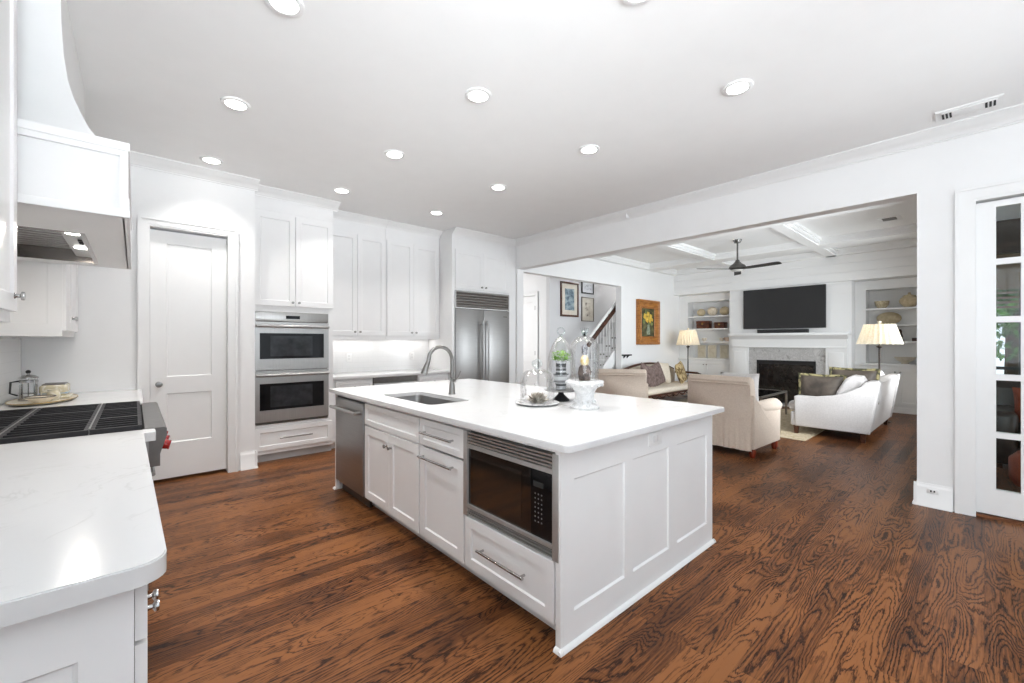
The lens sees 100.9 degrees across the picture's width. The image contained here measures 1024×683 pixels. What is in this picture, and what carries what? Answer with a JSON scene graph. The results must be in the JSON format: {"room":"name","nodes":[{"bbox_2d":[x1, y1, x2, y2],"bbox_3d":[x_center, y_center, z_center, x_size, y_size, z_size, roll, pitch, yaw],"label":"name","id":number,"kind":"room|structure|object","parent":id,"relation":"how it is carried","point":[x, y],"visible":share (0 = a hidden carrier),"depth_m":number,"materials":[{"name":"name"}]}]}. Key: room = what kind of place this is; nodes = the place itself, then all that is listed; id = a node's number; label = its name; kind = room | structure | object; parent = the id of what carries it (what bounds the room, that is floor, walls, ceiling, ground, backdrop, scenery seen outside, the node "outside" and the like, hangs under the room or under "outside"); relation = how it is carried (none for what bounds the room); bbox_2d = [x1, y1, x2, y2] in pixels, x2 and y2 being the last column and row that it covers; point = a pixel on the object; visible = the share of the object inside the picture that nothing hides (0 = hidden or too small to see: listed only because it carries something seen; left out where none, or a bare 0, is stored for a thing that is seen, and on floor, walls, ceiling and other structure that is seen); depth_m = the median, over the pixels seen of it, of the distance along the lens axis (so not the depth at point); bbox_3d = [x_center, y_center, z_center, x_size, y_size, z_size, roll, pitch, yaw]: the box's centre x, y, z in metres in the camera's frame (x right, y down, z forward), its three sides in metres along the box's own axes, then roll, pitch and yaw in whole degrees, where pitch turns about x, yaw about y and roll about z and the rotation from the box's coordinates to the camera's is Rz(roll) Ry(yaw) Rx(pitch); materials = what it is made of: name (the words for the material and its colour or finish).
{"room":"kitchen","nodes":[
{"label":"kitchen","id":0,"kind":"room"},
{"bbox_2d":[20,166,254,471],"bbox_3d":[-3.460,-0.180,4.076,1.675,3.100,0.150,0,0,-42],"label":"wall","id":1,"kind":"structure","parent":0,"point":[102,355],"depth_m":3.93,"materials":[{"name":"paint"}]},
{"bbox_2d":[137,214,237,472],"bbox_3d":[-3.190,0.093,4.198,0.796,2.553,0.028,0,0,-42],"label":"trim","id":2,"kind":"structure","parent":1,"relation":"attached to","point":[144,222],"depth_m":4.15,"materials":[{"name":"paint"}]},
{"bbox_2d":[150,229,226,480],"bbox_3d":[-3.234,0.130,4.247,0.614,2.420,0.106,0,0,-42],"label":"door","id":3,"kind":"structure","parent":1,"relation":"in","point":[188,272],"depth_m":4.26,"materials":[{"name":"paint"}]},
{"bbox_2d":[130,150,259,191],"bbox_3d":[-3.362,-1.680,3.986,1.700,0.100,0.115,0,0,-42],"label":"trim","id":4,"kind":"structure","parent":1,"relation":"attached to","point":[137,159],"depth_m":4.17,"materials":[{"name":"paint"}]},
{"bbox_2d":[240,450,257,470],"bbox_3d":[-2.860,1.275,4.580,0.165,0.190,0.158,0,0,-42],"label":"baseboard","id":5,"kind":"structure","parent":1,"relation":"attached to","point":[248,460],"depth_m":4.52,"materials":[{"name":"paint"}]},
{"bbox_2d":[523,273,545,386],"bbox_3d":[-0.055,-0.280,10.548,0.100,3.300,2.600,0,0,-42],"label":"wall","id":6,"kind":"structure","parent":0,"point":[531,283],"depth_m":9.68,"materials":[{"name":"paint"}]},
{"bbox_2d":[523,296,534,385],"bbox_3d":[0.299,0.150,10.104,0.065,2.420,0.795,0,0,-42],"label":"door","id":7,"kind":"structure","parent":6,"relation":"in","point":[528,302],"depth_m":9.99,"materials":[{"name":"paint"}]},
{"bbox_2d":[523,291,537,385],"bbox_3d":[0.271,0.106,10.088,0.028,2.528,0.976,0,0,-42],"label":"trim","id":8,"kind":"structure","parent":6,"relation":"attached to","point":[535,293],"depth_m":9.75,"materials":[{"name":"paint"}]},
{"bbox_2d":[66,0,1023,238],"bbox_3d":[0.540,-1.855,2.562,5.920,0.250,9.400,0,0,-42],"label":"ceiling","id":9,"kind":"structure","parent":0,"point":[331,88],"depth_m":2.84,"materials":[{"name":"paint"}]},
{"bbox_2d":[220,96,250,111],"bbox_3d":[-2.010,-1.724,3.073,0.188,0.012,0.188,0,0,-42],"label":"recessed light","id":10,"kind":"object","parent":9,"relation":"in","point":[233,103],"visible":1,"depth_m":3.06,"materials":[{"name":"paint"}]},
{"bbox_2d":[264,0,304,17],"bbox_3d":[-1.161,-1.724,2.154,0.188,0.012,0.188,0,0,-42],"label":"recessed light","id":11,"kind":"object","parent":9,"relation":"in","point":[287,8],"visible":1,"depth_m":2.18,"materials":[{"name":"paint"}]},
{"bbox_2d":[465,87,491,103],"bbox_3d":[-0.238,-1.724,2.966,0.188,0.012,0.188,0,0,-42],"label":"recessed light","id":12,"kind":"object","parent":9,"relation":"in","point":[477,95],"visible":1,"depth_m":2.96,"materials":[{"name":"paint"}]},
{"bbox_2d":[722,79,752,95],"bbox_3d":[1.535,-1.724,2.874,0.188,0.012,0.188,0,0,-42],"label":"recessed light","id":13,"kind":"object","parent":9,"relation":"in","point":[740,86],"visible":1,"depth_m":2.86,"materials":[{"name":"paint"}]},
{"bbox_2d":[935,93,1003,121],"bbox_3d":[3.376,-1.720,3.126,0.170,0.020,0.340,0,0,-42],"label":"ceiling vent","id":14,"kind":"object","parent":9,"relation":"in","point":[996,100],"visible":1,"depth_m":3.10,"materials":[{"name":"metal"}]},
{"bbox_2d":[134,393,1023,682],"bbox_3d":[2.106,1.430,6.008,12.850,0.120,12.450,0,0,-42],"label":"floor","id":15,"kind":"structure","parent":0,"point":[822,566],"depth_m":2.27,"materials":[{"name":"brown wood"}]},
{"bbox_2d":[0,584,159,682],"bbox_3d":[-1.569,0.929,1.270,0.745,0.882,1.675,0,0,-42],"label":"base cabinet","id":16,"kind":"object","parent":15,"relation":"on","point":[93,641],"visible":0.27,"depth_m":0.81,"materials":[{"name":"paint"}]},
{"bbox_2d":[0,429,166,627],"bbox_3d":[-1.548,0.466,1.268,0.778,0.042,1.723,0,0,-42],"label":"countertop","id":17,"kind":"structure","parent":16,"relation":"on","point":[80,521],"depth_m":1.04,"materials":[{"name":"white stone"}]},
{"bbox_2d":[0,401,171,611],"bbox_3d":[-2.501,0.875,2.392,0.840,0.990,1.216,0,0,-42],"label":"gas range","id":18,"kind":"object","parent":15,"relation":"on","point":[45,423],"visible":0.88,"depth_m":2.25,"materials":[{"name":"silver metal"}]},
{"bbox_2d":[255,184,340,462],"bbox_3d":[-2.724,-0.179,5.207,0.920,3.098,0.794,0,0,-42],"label":"tall cabinet","id":19,"kind":"object","parent":15,"relation":"on","point":[294,230],"visible":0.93,"depth_m":4.96,"materials":[{"name":"paint"}]},
{"bbox_2d":[255,311,328,424],"bbox_3d":[-2.752,0.293,5.158,0.797,1.263,0.721,0,0,-42],"label":"double oven","id":20,"kind":"object","parent":19,"relation":"in","point":[292,349],"visible":0.9,"depth_m":4.92,"materials":[{"name":"metal"}]},
{"bbox_2d":[329,395,371,507],"bbox_3d":[-1.223,0.934,3.841,0.664,0.872,0.613,0,0,-42],"label":"dishwasher","id":21,"kind":"object","parent":15,"relation":"on","point":[350,413],"visible":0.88,"depth_m":3.61,"materials":[{"name":"metal"}]},
{"bbox_2d":[331,378,372,448],"bbox_3d":[-2.264,0.928,5.719,0.542,0.883,0.644,0,0,-42],"label":"base cabinet","id":22,"kind":"object","parent":15,"relation":"on","point":[343,383],"visible":0.21,"depth_m":5.44,"materials":[{"name":"paint"}]},
{"bbox_2d":[333,369,449,379],"bbox_3d":[-1.816,0.465,6.123,1.749,0.040,0.640,0,0,-42],"label":"countertop","id":23,"kind":"structure","parent":22,"relation":"on","point":[391,373],"depth_m":5.88,"materials":[{"name":"white stone"}]},
{"bbox_2d":[373,375,416,384],"bbox_3d":[-1.785,0.930,6.100,0.670,0.880,0.626,0,0,-42],"label":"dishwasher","id":24,"kind":"object","parent":15,"relation":"on","point":[412,378],"visible":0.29,"depth_m":5.90,"materials":[{"name":"metal"}]},
{"bbox_2d":[417,373,447,381],"bbox_3d":[-1.360,0.928,6.528,0.525,0.883,0.644,0,0,-42],"label":"base cabinet","id":25,"kind":"object","parent":15,"relation":"on","point":[429,377],"visible":0.13,"depth_m":6.30,"materials":[{"name":"paint"}]},
{"bbox_2d":[429,227,515,383],"bbox_3d":[-0.619,-0.178,7.080,1.315,3.097,0.810,0,0,-42],"label":"enclosure","id":26,"kind":"object","parent":15,"relation":"on","point":[469,260],"visible":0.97,"depth_m":6.71,"materials":[{"name":"paint"}]},
{"bbox_2d":[455,290,508,382],"bbox_3d":[-0.665,0.290,7.052,1.100,2.160,0.759,0,0,-42],"label":"refrigerator","id":27,"kind":"object","parent":15,"relation":"on","point":[481,319],"visible":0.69,"depth_m":6.76,"materials":[{"name":"metal"}]},
{"bbox_2d":[333,394,715,657],"bbox_3d":[-0.139,0.923,3.411,1.586,0.894,2.826,0,0,-42],"label":"kitchen island","id":28,"kind":"object","parent":15,"relation":"on","point":[632,513],"visible":0.56,"depth_m":2.20,"materials":[{"name":"paint"}]},
{"bbox_2d":[365,403,421,532],"bbox_3d":[-0.672,0.886,3.314,0.684,0.777,0.888,0,0,-42],"label":"base cabinet","id":29,"kind":"object","parent":28,"relation":"in","point":[392,437],"visible":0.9,"depth_m":3.06,"materials":[{"name":"paint"}]},
{"bbox_2d":[417,417,466,563],"bbox_3d":[-0.210,0.886,2.790,0.694,0.777,0.504,0,0,-42],"label":"base cabinet","id":30,"kind":"object","parent":28,"relation":"attached to","point":[442,518],"visible":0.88,"depth_m":2.57,"materials":[{"name":"paint"}]},
{"bbox_2d":[465,429,555,624],"bbox_3d":[0.172,0.886,2.325,0.644,0.777,0.694,0,0,-42],"label":"base cabinet","id":31,"kind":"object","parent":28,"relation":"in","point":[528,575],"visible":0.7,"depth_m":2.09,"materials":[{"name":"paint"}]},
{"bbox_2d":[463,430,558,563],"bbox_3d":[0.152,0.741,2.300,0.507,0.478,0.722,0,0,-42],"label":"microwave","id":32,"kind":"object","parent":31,"relation":"in","point":[511,487],"visible":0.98,"depth_m":2.10,"materials":[{"name":"metal"}]},
{"bbox_2d":[329,379,723,452],"bbox_3d":[-0.140,0.460,3.431,1.635,0.030,2.958,0,0,-42],"label":"island countertop","id":33,"kind":"structure","parent":28,"relation":"on","point":[490,407],"depth_m":2.69,"materials":[{"name":"white stone"}]},
{"bbox_2d":[395,395,455,404],"bbox_3d":[-0.699,0.573,3.366,0.375,0.194,0.800,0,0,-42],"label":"sink","id":34,"kind":"object","parent":33,"relation":"in","point":[422,399],"visible":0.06,"depth_m":3.67,"materials":[{"name":"silver metal"}]},
{"bbox_2d":[421,345,460,394],"bbox_3d":[-0.584,0.237,3.471,0.345,0.416,0.101,0,0,-42],"label":"faucet","id":35,"kind":"object","parent":33,"relation":"on","point":[424,371],"visible":1,"depth_m":3.54,"materials":[{"name":"silver metal"}]},
{"bbox_2d":[515,399,558,406],"bbox_3d":[0.179,0.435,3.000,0.314,0.019,0.314,0,0,-42],"label":"plate","id":36,"kind":"object","parent":33,"relation":"on","point":[525,402],"visible":0.81,"depth_m":2.94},
{"bbox_2d":[544,388,574,401],"bbox_3d":[0.369,0.404,3.188,0.256,0.083,0.256,0,0,-42],"label":"cake stand","id":37,"kind":"object","parent":33,"relation":"on","point":[561,397],"visible":0.87,"depth_m":3.15,"materials":[{"name":"metal"}]},
{"bbox_2d":[551,350,571,389],"bbox_3d":[0.369,0.211,3.191,0.157,0.301,0.170,0,0,-42],"label":"potted plant","id":38,"kind":"object","parent":37,"relation":"on","point":[560,376],"visible":0.98,"depth_m":3.15,"materials":[{"name":"green plant"}]},
{"bbox_2d":[565,379,603,409],"bbox_3d":[0.486,0.352,2.829,0.250,0.186,0.250,0,0,-27],"label":"pedestal","id":39,"kind":"object","parent":33,"relation":"on","point":[584,399],"visible":0.98,"depth_m":2.77,"materials":[{"name":"ceramic"}]},
{"bbox_2d":[578,344,590,380],"bbox_3d":[0.486,0.139,2.829,0.088,0.240,0.088,0,0,-42],"label":"figurine","id":40,"kind":"object","parent":39,"relation":"on","point":[584,371],"visible":1,"depth_m":2.80,"materials":[{"name":"beige ceramic"}]},
{"bbox_2d":[566,301,615,387],"bbox_3d":[2.524,-0.543,10.406,3.265,3.826,0.830,0,0,-42],"label":"staircase","id":41,"kind":"structure","parent":15,"relation":"on","point":[604,357],"depth_m":9.70,"materials":[{"name":"paint"}]},
{"bbox_2d":[595,369,647,397],"bbox_3d":[1.732,0.895,6.814,0.866,0.950,0.902,0,0,12],"label":"armchair","id":42,"kind":"object","parent":15,"relation":"on","point":[624,382],"visible":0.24,"depth_m":6.39,"materials":[{"name":"beige fabric"}]},
{"bbox_2d":[623,362,700,398],"bbox_3d":[3.369,0.929,9.563,2.526,0.892,0.793,0,0,-42],"label":"settee","id":43,"kind":"object","parent":15,"relation":"on","point":[674,386],"visible":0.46,"depth_m":9.36,"materials":[{"name":"fabric"}]},
{"bbox_2d":[640,362,655,386],"bbox_3d":[2.969,0.752,9.202,0.653,0.615,0.221,0,0,-42],"label":"throw pillow","id":44,"kind":"object","parent":43,"relation":"on","point":[651,378],"visible":0.69,"depth_m":9.11,"materials":[{"name":"brown fabric"}]},
{"bbox_2d":[648,381,687,395],"bbox_3d":[3.404,1.042,9.523,2.470,0.115,0.660,0,0,-42],"label":"seat cushion","id":45,"kind":"object","parent":43,"relation":"on","point":[673,387],"depth_m":9.19,"materials":[{"name":"beige fabric"}]},
{"bbox_2d":[676,328,699,396],"bbox_3d":[4.412,0.513,10.593,0.551,1.714,0.551,0,0,-42],"label":"floor lamp","id":46,"kind":"object","parent":15,"relation":"on","point":[687,337],"visible":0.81,"depth_m":10.43,"materials":[{"name":"fabric"}]},
{"bbox_2d":[678,292,729,392],"bbox_3d":[5.090,0.080,10.948,0.437,2.580,1.414,0,0,-42],"label":"bookcase","id":47,"kind":"object","parent":15,"relation":"on","point":[689,306],"visible":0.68,"depth_m":11.01,"materials":[{"name":"paint"}]},
{"bbox_2d":[678,357,729,360],"bbox_3d":[5.089,0.454,10.947,0.420,0.043,1.414,0,0,-42],"label":"countertop","id":48,"kind":"structure","parent":47,"relation":"on","point":[719,359],"depth_m":10.74,"materials":[{"name":"paint"}]},
{"bbox_2d":[687,374,781,457],"bbox_3d":[2.860,0.895,5.471,0.902,0.950,0.866,0,0,-39],"label":"armchair","id":49,"kind":"object","parent":15,"relation":"on","point":[746,423],"visible":0.8,"depth_m":5.11,"materials":[{"name":"beige fabric"}]},
{"bbox_2d":[721,372,759,400],"bbox_3d":[2.853,0.600,5.301,0.140,0.420,0.460,0,0,-42],"label":"throw pillow","id":50,"kind":"object","parent":49,"relation":"on","point":[755,377],"visible":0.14,"depth_m":5.15,"materials":[{"name":"grey fabric"}]},
{"bbox_2d":[675,399,825,440],"bbox_3d":[4.062,1.363,7.917,2.890,0.012,3.110,0,0,-42],"label":"area rug","id":51,"kind":"object","parent":15,"relation":"on","point":[786,428],"visible":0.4,"depth_m":6.52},
{"bbox_2d":[758,388,786,413],"bbox_3d":[4.309,1.136,7.776,1.350,0.442,0.950,0,0,-42],"label":"coffee table","id":52,"kind":"object","parent":51,"relation":"on","point":[762,393],"visible":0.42,"depth_m":7.73,"materials":[{"name":"metal"}]},
{"bbox_2d":[728,332,850,406],"bbox_3d":[5.846,0.593,9.117,0.470,1.555,2.270,0,0,-42],"label":"fireplace","id":53,"kind":"object","parent":15,"relation":"on","point":[778,358],"visible":0.58,"depth_m":9.18,"materials":[{"name":"paint"}]},
{"bbox_2d":[757,329,808,332],"bbox_3d":[5.879,-0.225,9.193,0.080,0.080,0.970,0,0,-42],"label":"soundbar","id":54,"kind":"object","parent":53,"relation":"on","point":[771,330],"visible":0.91,"depth_m":9.13,"materials":[{"name":"black plastic"}]},
{"bbox_2d":[728,332,850,335],"bbox_3d":[5.906,-0.158,9.171,0.210,0.055,2.270,0,0,-42],"label":"mantel shelf","id":55,"kind":"object","parent":53,"relation":"attached to","point":[815,333],"depth_m":8.92,"materials":[{"name":"paint"}]},
{"bbox_2d":[789,371,899,443],"bbox_3d":[5.216,0.920,6.612,2.050,0.900,1.075,0,0,-42],"label":"sofa","id":56,"kind":"object","parent":15,"relation":"on","point":[854,408],"visible":0.91,"depth_m":5.89,"materials":[{"name":"white fabric"}]},
{"bbox_2d":[798,373,846,395],"bbox_3d":[4.555,0.693,6.219,0.193,0.434,0.592,0,0,-34],"label":"throw pillow","id":57,"kind":"object","parent":56,"relation":"on","point":[809,384],"visible":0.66,"depth_m":6.19,"materials":[{"name":"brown fabric"}]},
{"bbox_2d":[836,375,867,394],"bbox_3d":[5.010,0.681,6.160,0.902,0.422,0.335,0,0,-42],"label":"cushion","id":58,"kind":"object","parent":56,"relation":"on","point":[853,382],"depth_m":5.85,"materials":[{"name":"white fabric"}]},
{"bbox_2d":[829,367,880,404],"bbox_3d":[4.896,0.622,6.064,0.186,0.491,0.593,0,0,-32],"label":"throw pillow","id":59,"kind":"object","parent":56,"relation":"on","point":[870,374],"visible":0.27,"depth_m":6.01,"materials":[{"name":"brown fabric"}]},
{"bbox_2d":[856,321,903,422],"bbox_3d":[6.297,0.507,7.240,0.618,1.726,0.618,0,0,-42],"label":"floor lamp","id":60,"kind":"object","parent":15,"relation":"on","point":[879,333],"visible":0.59,"depth_m":7.07,"materials":[{"name":"fabric"}]},
{"bbox_2d":[854,277,916,414],"bbox_3d":[7.529,0.080,8.220,0.437,2.580,1.298,0,0,-42],"label":"bookcase","id":61,"kind":"object","parent":15,"relation":"on","point":[892,290],"visible":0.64,"depth_m":8.30,"materials":[{"name":"paint"}]},
{"bbox_2d":[854,362,916,366],"bbox_3d":[7.528,0.454,8.219,0.420,0.043,1.298,0,0,-42],"label":"countertop","id":62,"kind":"structure","parent":61,"relation":"on","point":[873,364],"depth_m":8.23,"materials":[{"name":"paint"}]},
{"bbox_2d":[876,312,901,323],"bbox_3d":[7.503,-0.461,8.412,0.044,0.250,0.377,0,0,-42],"label":"oval platter","id":63,"kind":"object","parent":61,"relation":"on","point":[887,317],"visible":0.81,"depth_m":8.39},
{"bbox_2d":[899,292,916,306],"bbox_3d":[7.620,-0.800,8.101,0.300,0.280,0.298,0,0,-42],"label":"lidded jar","id":64,"kind":"object","parent":61,"relation":"on","point":[909,300],"visible":0.88,"depth_m":8.03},
{"bbox_3d":[-3.348,0.929,3.264,0.749,0.882,1.200,0,0,-42],"label":"base cabinet","id":65,"kind":"object","parent":15,"relation":"on","visible":0},
{"bbox_2d":[0,389,142,409],"bbox_3d":[-3.351,0.466,3.262,0.748,0.042,1.206,0,0,-42],"label":"countertop","id":66,"kind":"structure","parent":65,"relation":"on","point":[98,397],"depth_m":3.30,"materials":[{"name":"white stone"}]},
{"bbox_2d":[5,394,78,405],"bbox_3d":[-3.479,0.434,3.141,0.350,0.020,0.686,0,0,-42],"label":"serving tray","id":67,"kind":"object","parent":66,"relation":"on","point":[14,402],"visible":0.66,"depth_m":3.02,"materials":[{"name":"beige ceramic"}]},
{"bbox_2d":[9,370,38,400],"bbox_3d":[-3.595,0.324,3.123,0.133,0.226,0.106,0,0,-23],"label":"press","id":68,"kind":"object","parent":67,"relation":"on","point":[28,376],"visible":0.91,"depth_m":3.10,"materials":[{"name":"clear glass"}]},
{"bbox_2d":[38,382,72,398],"bbox_3d":[-3.569,0.382,3.301,0.180,0.110,0.260,0,0,-42],"label":"butter dish","id":69,"kind":"object","parent":67,"relation":"on","point":[64,387],"visible":0.77,"depth_m":3.25,"materials":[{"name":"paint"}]},
{"bbox_2d":[546,277,615,387],"bbox_3d":[2.470,-1.230,10.995,4.460,5.200,0.100,0,0,-42],"label":"wall","id":70,"kind":"structure","parent":0,"point":[568,334],"depth_m":9.94,"materials":[{"name":"paint"}]},
{"bbox_2d":[560,281,578,316],"bbox_3d":[1.352,-0.985,9.905,0.640,0.810,0.029,0,0,-42],"label":"framed picture","id":71,"kind":"object","parent":70,"relation":"attached to","point":[569,291],"visible":1,"depth_m":9.90,"materials":[{"name":"paper"}]},
{"bbox_2d":[565,288,573,309],"bbox_3d":[1.351,-0.985,9.907,0.330,0.500,0.008,0,0,-42],"label":"artwork","id":72,"kind":"object","parent":71,"relation":"attached to","point":[569,292],"depth_m":9.90},
{"bbox_2d":[581,297,593,321],"bbox_3d":[1.855,-0.785,10.355,0.470,0.590,0.029,0,0,-42],"label":"framed picture","id":73,"kind":"object","parent":70,"relation":"attached to","point":[587,304],"visible":1,"depth_m":10.35,"materials":[{"name":"paper"}]},
{"bbox_2d":[523,258,679,380],"bbox_3d":[2.462,-0.240,9.653,6.400,3.220,0.150,0,0,-42],"label":"wall","id":74,"kind":"structure","parent":0,"point":[631,284],"depth_m":9.84,"materials":[{"name":"paint"}]},
{"bbox_2d":[636,299,659,344],"bbox_3d":[3.317,-0.463,10.258,0.980,1.075,0.085,0,0,-42],"label":"framed painting","id":75,"kind":"object","parent":74,"relation":"attached to","point":[647,311],"visible":1,"depth_m":10.25,"materials":[{"name":"brown wood"}]},
{"bbox_2d":[615,201,916,269],"bbox_3d":[4.222,-1.950,7.685,6.400,0.200,5.430,0,0,-42],"label":"ceiling","id":76,"kind":"structure","parent":0,"point":[866,220],"depth_m":7.37,"materials":[{"name":"paint"}]},
{"bbox_2d":[697,239,781,275],"bbox_3d":[4.223,-1.562,7.650,1.298,0.577,1.238,0,0,-42],"label":"ceiling fan","id":77,"kind":"object","parent":76,"relation":"hanging from","point":[737,266],"visible":1,"depth_m":7.61,"materials":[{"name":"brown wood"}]},
{"bbox_2d":[516,122,1023,511],"bbox_3d":[2.691,-0.180,4.485,0.150,3.100,9.400,0,0,-42],"label":"wall","id":78,"kind":"structure","parent":0,"point":[930,174],"depth_m":3.56,"materials":[{"name":"paint"}]},
{"bbox_2d":[590,198,916,275],"bbox_3d":[3.905,-1.795,7.402,5.550,0.130,5.130,0,0,-42],"label":"trim","id":79,"kind":"structure","parent":78,"relation":"attached to","point":[808,244],"depth_m":7.78,"materials":[{"name":"paint"}]},
{"bbox_2d":[602,223,916,273],"bbox_3d":[3.905,-1.802,7.402,5.350,0.105,4.890,0,0,-42],"label":"ceiling beam","id":80,"kind":"structure","parent":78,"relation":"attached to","point":[797,227],"depth_m":8.24,"materials":[{"name":"paint"}]},
{"bbox_2d":[516,103,1023,246],"bbox_3d":[2.825,-1.680,4.136,0.115,0.100,8.400,0,0,-42],"label":"trim","id":81,"kind":"structure","parent":78,"relation":"attached to","point":[1011,115],"depth_m":4.02,"materials":[{"name":"paint"}]},
{"bbox_2d":[912,481,952,511],"bbox_3d":[3.521,1.275,3.535,0.178,0.190,0.238,0,0,-42],"label":"baseboard","id":82,"kind":"structure","parent":78,"relation":"attached to","point":[944,500],"depth_m":3.48,"materials":[{"name":"paint"}]},
{"bbox_2d":[955,177,1023,516],"bbox_3d":[4.243,0.077,2.616,0.026,2.585,2.075,0,0,-42],"label":"trim","id":83,"kind":"structure","parent":78,"relation":"attached to","point":[966,198],"depth_m":3.33,"materials":[{"name":"paint"}]},
{"bbox_2d":[976,196,1023,520],"bbox_3d":[3.966,0.128,2.989,0.093,2.425,0.920,0,0,-42],"label":"door","id":84,"kind":"structure","parent":78,"relation":"in","point":[991,500],"depth_m":3.28,"materials":[{"name":"paint"}]},
{"bbox_2d":[976,511,1023,525],"bbox_3d":[4.316,1.360,2.682,0.150,0.020,1.845,0,0,-42],"label":"trim","id":85,"kind":"structure","parent":78,"relation":"attached to","point":[980,514],"depth_m":3.24,"materials":[{"name":"brown wood"}]},
{"bbox_2d":[673,247,916,372],"bbox_3d":[6.235,-0.240,9.485,0.700,3.220,5.130,0,0,-42],"label":"wall","id":86,"kind":"structure","parent":0,"point":[840,274],"depth_m":8.71,"materials":[{"name":"white paint"}]},
{"bbox_2d":[743,284,825,328],"bbox_3d":[5.922,-0.730,9.252,0.076,0.890,1.570,0,0,-42],"label":"television","id":87,"kind":"object","parent":86,"relation":"attached to","point":[799,306],"visible":1,"depth_m":9.18,"materials":[{"name":"black plastic"}]},
{"bbox_2d":[996,204,1020,220],"bbox_3d":[6.484,-1.655,3.115,3.680,0.150,4.400,0,0,-42],"label":"ceiling","id":88,"kind":"structure","parent":0,"point":[1014,211],"depth_m":5.17,"materials":[{"name":"paint"}]},
{"bbox_2d":[996,218,1020,254],"bbox_3d":[7.688,-1.365,4.191,0.150,0.430,4.400,0,0,-42],"label":"trim","id":89,"kind":"structure","parent":88,"relation":"attached to","point":[1008,232],"depth_m":5.48,"materials":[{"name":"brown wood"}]},
{"bbox_2d":[996,253,1020,308],"bbox_3d":[7.603,-0.780,4.129,0.040,0.700,4.320,0,0,-42],"label":"bamboo blind","id":90,"kind":"object","parent":89,"relation":"hanging from","point":[1008,276],"visible":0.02,"depth_m":5.45,"materials":[{"name":"white"}]},
{"bbox_3d":[-1.334,-0.180,0.330,0.150,3.100,8.570,0,0,-42],"label":"wall","id":91,"kind":"structure","parent":0,"visible":0},
{"bbox_2d":[0,338,20,404],"bbox_3d":[-2.640,0.209,1.909,0.007,0.469,4.165,0,0,-42],"label":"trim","id":92,"kind":"structure","parent":91,"relation":"attached to","point":[10,348],"depth_m":3.14,"materials":[{"name":"paint"}]},
{"bbox_2d":[0,0,25,322],"bbox_3d":[-1.729,-0.900,1.173,0.382,1.653,1.055,0,0,-42],"label":"upper cabinet","id":93,"kind":"object","parent":91,"relation":"attached to","point":[8,8],"visible":1,"depth_m":1.60,"materials":[{"name":"paint"}]},
{"bbox_2d":[0,260,77,336],"bbox_3d":[-3.606,-0.882,3.257,0.362,1.690,0.860,0,0,-42],"label":"upper cabinet","id":94,"kind":"object","parent":91,"relation":"attached to","point":[50,306],"visible":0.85,"depth_m":2.98,"materials":[{"name":"paint"}]},
{"bbox_2d":[17,0,131,269],"bbox_3d":[-2.585,-1.141,2.357,0.684,1.175,1.830,0,0,-42],"label":"range hood","id":95,"kind":"object","parent":91,"relation":"attached to","point":[74,183],"visible":0.93,"depth_m":1.89,"materials":[{"name":"paint"}]},
{"bbox_2d":[60,232,90,257],"bbox_3d":[-2.621,-0.598,2.552,0.094,0.015,1.080,0,0,-42],"label":"hood light","id":96,"kind":"object","parent":95,"relation":"attached to","point":[75,241],"depth_m":2.60,"materials":[{"name":"metal"}]},
{"bbox_3d":[-1.954,-0.180,6.536,4.040,3.100,0.150,0,0,-42],"label":"wall","id":97,"kind":"structure","parent":0,"visible":0},
{"bbox_2d":[333,210,388,338],"bbox_3d":[-2.214,-0.881,5.891,0.847,1.693,0.455,0,0,-42],"label":"upper cabinet","id":98,"kind":"object","parent":97,"relation":"attached to","point":[358,239],"visible":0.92,"depth_m":5.80,"materials":[{"name":"paint"}]},
{"bbox_2d":[333,339,428,372],"bbox_3d":[-2.027,0.204,6.359,1.749,0.479,0.016,0,0,-42],"label":"backsplash","id":99,"kind":"structure","parent":97,"relation":"attached to","point":[367,354],"depth_m":6.36,"materials":[{"name":"white tile"}]},
{"bbox_2d":[385,220,442,338],"bbox_3d":[-1.561,-0.881,6.475,0.899,1.693,0.455,0,0,-42],"label":"upper cabinet","id":100,"kind":"object","parent":97,"relation":"attached to","point":[411,251],"visible":0.98,"depth_m":6.35,"materials":[{"name":"paint"}]},
{"bbox_3d":[6.428,1.450,3.065,3.530,0.120,4.400,0,0,-42],"label":"floor","id":101,"kind":"structure","parent":0,"visible":0},
{"bbox_2d":[996,380,1020,467],"bbox_3d":[6.286,0.930,4.131,1.020,0.920,2.188,0,0,-42],"label":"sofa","id":102,"kind":"object","parent":101,"relation":"on","point":[1007,419],"visible":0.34,"depth_m":4.55,"materials":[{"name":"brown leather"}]},
{"bbox_2d":[1012,387,1020,422],"bbox_3d":[5.633,0.698,4.481,0.167,0.394,0.420,0,0,-32],"label":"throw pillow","id":103,"kind":"object","parent":102,"relation":"on","point":[1016,391],"visible":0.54,"depth_m":4.60,"materials":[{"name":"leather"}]},
{"bbox_2d":[996,252,1020,374],"bbox_3d":[7.677,0.120,4.181,0.080,2.540,4.400,0,0,-42],"label":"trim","id":104,"kind":"structure","parent":101,"relation":"on","point":[997,367],"depth_m":5.42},
{"bbox_2d":[1008,450,1020,486],"bbox_3d":[4.865,1.205,3.786,0.540,0.370,0.540,0,0,-42],"label":"ottoman","id":105,"kind":"object","parent":101,"relation":"on","point":[1014,460],"visible":0.84,"depth_m":3.88,"materials":[{"name":"orange leather"}]},
{"label":"outside","id":106,"kind":"structure","parent":0,"visible":0},
{"bbox_3d":[13.721,1.820,13.610,21.400,0.300,30.000,0,0,-42],"label":"ground","id":107,"kind":"structure","parent":106,"visible":0},
{"bbox_2d":[996,289,1018,374],"bbox_3d":[10.031,-0.945,8.427,2.658,5.347,2.658,0,0,-42],"label":"tree","id":108,"kind":"object","parent":107,"relation":"on","point":[1010,331],"visible":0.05,"depth_m":8.39,"materials":[{"name":"green plant"}]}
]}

